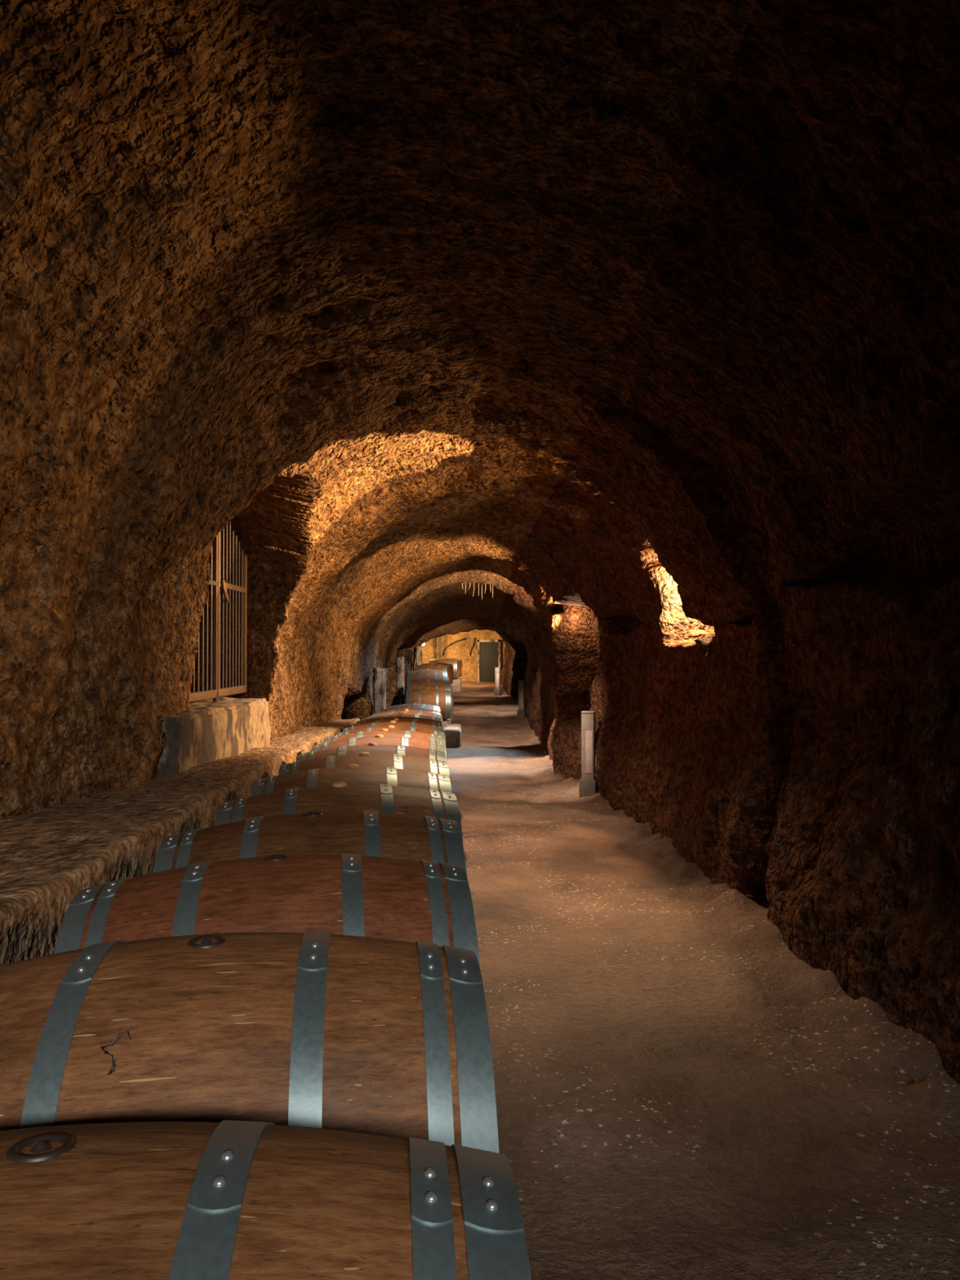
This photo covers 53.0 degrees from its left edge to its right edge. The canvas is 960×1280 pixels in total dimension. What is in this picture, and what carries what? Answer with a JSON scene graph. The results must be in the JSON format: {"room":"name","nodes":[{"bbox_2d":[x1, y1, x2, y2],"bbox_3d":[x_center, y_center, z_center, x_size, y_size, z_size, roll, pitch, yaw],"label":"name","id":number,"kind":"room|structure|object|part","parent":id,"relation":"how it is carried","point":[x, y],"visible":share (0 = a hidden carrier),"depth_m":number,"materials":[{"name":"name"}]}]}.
{"room":"wine cellar","nodes":[
{"label":"wine cellar","id":0,"kind":"room"},
{"bbox_2d":[0,0,453,817],"bbox_3d":[-2.209,0.322,16.252,3.048,3.657,41.519,0,-1,0],"label":"wall","id":1,"kind":"structure","parent":0,"point":[165,380],"depth_m":3.87,"materials":[{"name":"brown stone"}]},
{"bbox_2d":[0,718,359,963],"bbox_3d":[-1.696,1.562,5.465,1.012,1.961,14.025,0,-1,-3],"label":"stone ledge","id":2,"kind":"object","parent":1,"relation":"attached to","point":[48,855],"depth_m":3.23,"materials":[{"name":"stone"}]},
{"bbox_2d":[155,696,271,778],"bbox_3d":[-1.918,0.637,6.132,0.722,0.480,2.214,0,-1,0],"label":"stone ledge","id":3,"kind":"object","parent":1,"relation":"attached to","point":[209,731],"depth_m":5.76,"materials":[{"name":"stone"}]},
{"bbox_2d":[188,515,247,702],"bbox_3d":[-1.849,-0.299,6.674,0.062,1.590,1.860,0,-1,0],"label":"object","id":4,"kind":"object","parent":1,"relation":"attached to","point":[215,691],"visible":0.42,"depth_m":6.96,"materials":[{"name":"brown wood"}]},
{"bbox_3d":[-1.824,-0.352,6.885,0.012,0.162,0.160,0,-1,0],"label":"latch plate","id":5,"kind":"part","parent":4,"relation":"part of","materials":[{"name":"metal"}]},
{"bbox_2d":[414,629,505,681],"bbox_3d":[-0.100,0.353,36.980,7.000,3.300,0.228,0,-1,0],"label":"wall","id":6,"kind":"structure","parent":0,"point":[460,650],"depth_m":36.99,"materials":[{"name":"beige stone"}]},
{"bbox_2d":[443,637,466,655],"bbox_3d":[-0.969,0.256,36.749,0.891,0.686,0.044,0,-1,0],"label":"cable","id":7,"kind":"object","parent":6,"relation":"attached to","point":[465,637],"visible":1,"depth_m":36.73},
{"bbox_2d":[469,637,475,655],"bbox_3d":[-0.277,0.253,36.749,0.250,0.696,0.052,0,-1,0],"label":"cable","id":8,"kind":"object","parent":6,"relation":"attached to","point":[474,637],"visible":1,"depth_m":36.73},
{"bbox_2d":[477,639,500,682],"bbox_3d":[0.340,0.830,36.743,0.880,1.700,0.180,0,-1,0],"label":"door","id":9,"kind":"structure","parent":6,"relation":"in","point":[488,650],"depth_m":36.71,"materials":[{"name":"grey metal"}]},
{"bbox_2d":[164,0,757,634],"bbox_3d":[-0.280,-1.013,16.269,1.937,1.429,41.535,0,-1,-1],"label":"ceiling","id":10,"kind":"structure","parent":0,"point":[466,207],"depth_m":3.49,"materials":[{"name":"brown stone"}]},
{"bbox_2d":[404,681,959,1279],"bbox_3d":[0.000,1.661,16.412,7.200,0.711,41.859,0,-1,0],"label":"floor","id":11,"kind":"structure","parent":0,"point":[681,1095],"depth_m":3.06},
{"bbox_2d":[372,667,386,713],"bbox_3d":[-1.734,1.265,16.693,0.267,1.576,0.292,0,-1,0],"label":"stone pier","id":12,"kind":"object","parent":11,"relation":"on","point":[379,682],"visible":0.43,"depth_m":16.59,"materials":[{"name":"grey stone"}]},
{"bbox_2d":[395,656,404,704],"bbox_3d":[-1.806,1.174,21.688,0.219,1.607,0.247,0,-1,0],"label":"stone pier","id":13,"kind":"object","parent":11,"relation":"on","point":[400,663],"visible":0.63,"depth_m":21.59,"materials":[{"name":"grey stone"}]},
{"bbox_2d":[404,649,413,703],"bbox_3d":[-1.852,1.087,24.988,0.227,1.675,0.280,0,-1,0],"label":"stone pier","id":14,"kind":"object","parent":11,"relation":"on","point":[408,653],"visible":0.46,"depth_m":24.90,"materials":[{"name":"grey stone"}]},
{"bbox_2d":[414,645,422,665],"bbox_3d":[-1.778,1.038,27.993,0.252,1.740,0.277,0,-1,0],"label":"stone pier","id":15,"kind":"object","parent":11,"relation":"on","point":[418,648],"visible":0.31,"depth_m":27.91,"materials":[{"name":"grey stone"}]},
{"bbox_2d":[407,668,447,677],"bbox_3d":[-1.263,1.046,23.090,0.945,0.717,0.702,0,0,-4],"label":"barrel","id":16,"kind":"object","parent":11,"relation":"on","point":[420,672],"visible":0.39,"depth_m":22.89,"materials":[{"name":"brown wood"}]},
{"bbox_2d":[407,675,448,683],"bbox_3d":[-1.206,1.166,22.188,0.945,0.715,0.700,0,-1,-4],"label":"barrel","id":17,"kind":"object","parent":11,"relation":"on","point":[426,677],"visible":0.29,"depth_m":22.02,"materials":[{"name":"brown wood"}]},
{"bbox_2d":[405,687,450,719],"bbox_3d":[-1.109,1.378,20.586,0.945,0.714,0.700,0,-1,-4],"label":"barrel","id":18,"kind":"object","parent":11,"relation":"on","point":[441,698],"visible":0.63,"depth_m":20.32,"materials":[{"name":"brown wood"}]},
{"bbox_2d":[406,680,449,690],"bbox_3d":[-1.154,1.248,21.407,0.945,0.714,0.700,0,-1,-4],"label":"barrel","id":19,"kind":"object","parent":11,"relation":"on","point":[420,684],"visible":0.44,"depth_m":21.20,"materials":[{"name":"brown wood"}]},
{"bbox_2d":[413,663,449,682],"bbox_3d":[-1.383,1.028,27.590,0.945,0.714,0.700,0,-1,6],"label":"barrel","id":20,"kind":"object","parent":11,"relation":"on","point":[430,666],"visible":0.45,"depth_m":27.41,"materials":[{"name":"brown wood"}]},
{"bbox_2d":[423,662,451,684],"bbox_3d":[-1.348,1.026,28.340,0.945,0.714,0.700,0,-1,6],"label":"barrel","id":21,"kind":"object","parent":11,"relation":"on","point":[449,665],"visible":0.16,"depth_m":28.35,"materials":[{"name":"brown wood"}]},
{"bbox_2d":[422,662,453,684],"bbox_3d":[-1.319,1.025,29.090,0.945,0.714,0.700,0,-1,6],"label":"barrel","id":22,"kind":"object","parent":11,"relation":"on","point":[451,666],"visible":0.2,"depth_m":29.14,"materials":[{"name":"brown wood"}]},
{"bbox_2d":[438,636,441,658],"bbox_3d":[-1.510,0.492,36.247,0.100,2.275,0.100,0,-1,0],"label":"pole","id":23,"kind":"object","parent":11,"relation":"on","point":[439,637],"visible":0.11,"depth_m":36.20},
{"bbox_2d":[429,657,458,679],"bbox_3d":[-1.206,0.971,32.191,0.945,0.714,0.700,0,-1,6],"label":"barrel","id":24,"kind":"object","parent":11,"relation":"on","point":[455,663],"visible":0.39,"depth_m":31.99,"materials":[{"name":"brown wood"}]},
{"bbox_2d":[442,697,453,726],"bbox_3d":[-1.205,1.731,21.832,1.132,0.688,3.316,0,-1,0],"label":"stone plinth","id":25,"kind":"object","parent":11,"relation":"on","point":[445,721],"visible":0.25,"depth_m":21.52,"materials":[{"name":"beige stone"}]},
{"bbox_2d":[435,657,460,677],"bbox_3d":[-1.163,0.969,32.941,0.945,0.714,0.700,0,-1,6],"label":"barrel","id":26,"kind":"object","parent":11,"relation":"on","point":[459,660],"visible":0.16,"depth_m":32.98,"materials":[{"name":"brown wood"}]},
{"bbox_2d":[449,685,453,697],"bbox_3d":[-1.277,1.625,28.332,0.920,0.469,2.314,0,-1,0],"label":"stone plinth","id":27,"kind":"object","parent":11,"relation":"on","point":[451,686],"visible":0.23,"depth_m":28.75,"materials":[{"name":"beige stone"}]},
{"bbox_2d":[441,657,462,676],"bbox_3d":[-1.118,0.973,33.691,0.945,0.714,0.700,0,-1,6],"label":"barrel","id":28,"kind":"object","parent":11,"relation":"on","point":[461,665],"visible":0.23,"depth_m":33.71,"materials":[{"name":"brown wood"}]},
{"bbox_2d":[443,723,462,747],"bbox_3d":[-0.546,1.879,18.630,0.395,0.416,1.550,0,-1,0],"label":"stone block","id":29,"kind":"object","parent":11,"relation":"on","point":[453,734],"visible":0.66,"depth_m":17.89,"materials":[{"name":"grey stone"}]},
{"bbox_2d":[449,678,462,691],"bbox_3d":[-1.330,1.584,32.932,1.380,0.501,2.314,0,-1,0],"label":"stone plinth","id":30,"kind":"object","parent":11,"relation":"on","point":[456,683],"visible":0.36,"depth_m":31.78,"materials":[{"name":"beige stone"}]},
{"bbox_2d":[493,667,501,695],"bbox_3d":[0.558,1.323,30.387,0.184,0.910,0.184,0,-1,14],"label":"light post","id":31,"kind":"object","parent":11,"relation":"on","point":[497,691],"visible":0.93,"depth_m":30.31,"materials":[{"name":"concrete"}]},
{"bbox_3d":[0.558,1.268,30.319,0.083,0.420,0.014,0,-1,14],"label":"panel","id":32,"kind":"part","parent":31,"relation":"part of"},
{"bbox_2d":[517,680,526,719],"bbox_3d":[0.970,1.406,22.385,0.179,0.920,0.179,0,-1,14],"label":"light post","id":33,"kind":"object","parent":11,"relation":"on","point":[521,712],"visible":0.88,"depth_m":22.31,"materials":[{"name":"concrete"}]},
{"bbox_3d":[0.971,1.350,22.320,0.078,0.430,0.014,0,-1,14],"label":"panel","id":34,"kind":"part","parent":33,"relation":"part of","materials":[{"name":"glass"}]},
{"bbox_2d":[578,711,597,797],"bbox_3d":[1.103,1.186,9.787,0.169,0.920,0.169,0,-1,14],"label":"light post","id":35,"kind":"object","parent":11,"relation":"on","point":[588,784],"visible":0.92,"depth_m":9.72,"materials":[{"name":"concrete"}]},
{"bbox_3d":[1.104,1.130,9.726,0.068,0.430,0.014,0,-1,14],"label":"panel","id":36,"kind":"part","parent":35,"relation":"part of","materials":[{"name":"white glass"}]},
{"bbox_3d":[-0.563,1.625,9.582,0.954,0.657,18.600,0,-1,0],"label":"support rail","id":37,"kind":"object","parent":11,"relation":"on","visible":0},
{"bbox_2d":[0,930,498,1153],"bbox_3d":[-0.468,0.872,1.670,0.972,0.726,0.700,-1,-1,-6],"label":"barrel","id":38,"kind":"object","parent":37,"relation":"on","point":[309,1028],"visible":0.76,"depth_m":1.48,"materials":[{"name":"brown wood"}]},
{"bbox_2d":[0,1120,531,1279],"bbox_3d":[-0.429,0.853,0.920,0.970,0.705,0.703,0,-1,-7],"label":"barrel","id":39,"kind":"object","parent":37,"relation":"on","point":[226,1199],"visible":1,"depth_m":0.89,"materials":[{"name":"brown wood"}]},
{"bbox_2d":[53,853,479,966],"bbox_3d":[-0.501,0.894,2.400,0.961,0.706,0.700,0,-1,-8],"label":"barrel","id":40,"kind":"object","parent":37,"relation":"on","point":[346,894],"visible":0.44,"depth_m":2.24,"materials":[{"name":"red wood"}]},
{"bbox_2d":[152,810,466,875],"bbox_3d":[-0.535,0.915,3.140,0.963,0.706,0.700,0,-1,-8],"label":"barrel","id":41,"kind":"object","parent":37,"relation":"on","point":[366,833],"visible":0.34,"depth_m":3.00,"materials":[{"name":"brown wood"}]},
{"bbox_2d":[214,782,463,847],"bbox_3d":[-0.566,0.936,3.910,0.972,0.734,0.700,-1,0,-8],"label":"barrel","id":42,"kind":"object","parent":37,"relation":"on","point":[339,796],"visible":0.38,"depth_m":3.78,"materials":[{"name":"brown wood"}]},
{"bbox_2d":[250,764,452,796],"bbox_3d":[-0.622,0.968,4.709,0.954,0.733,0.712,0,-2,-7],"label":"barrel","id":43,"kind":"object","parent":37,"relation":"on","point":[352,774],"visible":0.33,"depth_m":4.60,"materials":[{"name":"brown wood"}]},
{"bbox_2d":[278,751,449,777],"bbox_3d":[-0.656,0.995,5.489,0.951,0.714,0.700,0,-1,-7],"label":"barrel","id":44,"kind":"object","parent":37,"relation":"on","point":[364,759],"visible":0.23,"depth_m":5.38,"materials":[{"name":"brown wood"}]},
{"bbox_2d":[297,742,445,761],"bbox_3d":[-0.697,1.025,6.259,0.954,0.730,0.709,0,0,-4],"label":"barrel","id":45,"kind":"object","parent":37,"relation":"on","point":[371,748],"visible":0.21,"depth_m":6.16,"materials":[{"name":"brown wood"}]},
{"bbox_2d":[312,734,444,751],"bbox_3d":[-0.729,1.046,7.008,0.963,0.714,0.700,0,-1,-6],"label":"barrel","id":46,"kind":"object","parent":37,"relation":"on","point":[378,739],"visible":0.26,"depth_m":6.91,"materials":[{"name":"brown wood"}]},
{"bbox_2d":[324,728,443,742],"bbox_3d":[-0.767,1.073,7.738,0.954,0.713,0.699,0,-1,-4],"label":"barrel","id":47,"kind":"object","parent":37,"relation":"on","point":[384,732],"visible":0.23,"depth_m":7.65,"materials":[{"name":"brown wood"}]},
{"bbox_2d":[336,725,445,752],"bbox_3d":[-0.781,1.108,8.468,0.945,0.714,0.700,0,-1,-4],"label":"barrel","id":48,"kind":"object","parent":37,"relation":"on","point":[389,727],"visible":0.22,"depth_m":8.40,"materials":[{"name":"brown wood"}]},
{"bbox_2d":[342,720,443,732],"bbox_3d":[-0.829,1.130,9.208,0.949,0.714,0.700,0,-1,-7],"label":"barrel","id":49,"kind":"object","parent":37,"relation":"on","point":[394,723],"visible":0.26,"depth_m":9.12,"materials":[{"name":"brown wood"}]},
{"bbox_2d":[350,718,442,726],"bbox_3d":[-0.863,1.168,9.957,0.961,0.713,0.699,0,-1,-7],"label":"barrel","id":50,"kind":"object","parent":37,"relation":"on","point":[397,720],"visible":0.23,"depth_m":9.90,"materials":[{"name":"brown wood"}]},
{"bbox_3d":[-1.123,1.625,9.582,0.954,0.657,18.600,0,-1,0],"label":"support rail","id":51,"kind":"object","parent":11,"relation":"on","visible":0},
{"bbox_2d":[355,715,441,724],"bbox_3d":[-0.900,1.196,10.707,0.946,0.714,0.700,0,-1,-4],"label":"barrel","id":52,"kind":"object","parent":51,"relation":"on","point":[399,717],"visible":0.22,"depth_m":10.64,"materials":[{"name":"brown wood"}]},
{"bbox_2d":[360,712,440,720],"bbox_3d":[-0.935,1.226,11.457,0.958,0.744,0.720,-1,-2,-3],"label":"barrel","id":53,"kind":"object","parent":51,"relation":"on","point":[402,714],"visible":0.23,"depth_m":11.39,"materials":[{"name":"brown wood"}]},
{"bbox_2d":[366,711,442,724],"bbox_3d":[-0.960,1.268,12.206,0.948,0.718,0.702,0,-1,-5],"label":"barrel","id":54,"kind":"object","parent":51,"relation":"on","point":[404,713],"visible":0.12,"depth_m":12.17,"materials":[{"name":"brown wood"}]},
{"bbox_2d":[373,708,439,715],"bbox_3d":[-1.046,1.336,13.706,0.949,0.727,0.710,0,0,-6],"label":"barrel","id":55,"kind":"object","parent":51,"relation":"on","point":[418,710],"visible":0.14,"depth_m":13.66,"materials":[{"name":"brown wood"}]},
{"bbox_2d":[371,710,443,728],"bbox_3d":[-0.990,1.302,12.956,0.948,0.714,0.700,0,-1,-7],"label":"barrel","id":56,"kind":"object","parent":51,"relation":"on","point":[406,711],"visible":0.16,"depth_m":12.91,"materials":[{"name":"brown wood"}]},
{"bbox_2d":[377,706,440,715],"bbox_3d":[-1.066,1.363,14.485,0.970,0.714,0.702,0,-1,-6],"label":"barrel","id":57,"kind":"object","parent":51,"relation":"on","point":[408,708],"visible":0.16,"depth_m":14.41,"materials":[{"name":"brown wood"}]},
{"bbox_2d":[380,706,440,711],"bbox_3d":[-1.106,1.402,15.265,0.948,0.734,0.718,0,-2,-7],"label":"barrel","id":58,"kind":"object","parent":51,"relation":"on","point":[408,706],"visible":0.13,"depth_m":15.22,"materials":[{"name":"brown wood"}]},
{"bbox_2d":[386,703,439,709],"bbox_3d":[-1.178,1.478,16.834,0.949,0.737,0.719,0,-2,-7],"label":"barrel","id":59,"kind":"object","parent":51,"relation":"on","point":[413,704],"visible":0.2,"depth_m":16.77,"materials":[{"name":"brown wood"}]},
{"bbox_2d":[386,705,439,709],"bbox_3d":[-1.137,1.449,16.035,0.959,0.714,0.700,0,-1,-5],"label":"barrel","id":60,"kind":"object","parent":51,"relation":"on","point":[410,705],"visible":0.09,"depth_m":16.02,"materials":[{"name":"brown wood"}]},
{"bbox_2d":[390,702,439,706],"bbox_3d":[-1.254,1.561,18.433,0.947,0.714,0.700,0,-1,-4],"label":"barrel","id":61,"kind":"object","parent":51,"relation":"on","point":[413,703],"visible":0.11,"depth_m":18.39,"materials":[{"name":"brown wood"}]},
{"bbox_2d":[495,0,959,1084],"bbox_3d":[1.938,0.297,16.254,3.176,3.708,41.516,0,-1,0],"label":"wall","id":62,"kind":"structure","parent":0,"point":[746,567],"depth_m":3.85,"materials":[{"name":"brown stone"}]}
]}

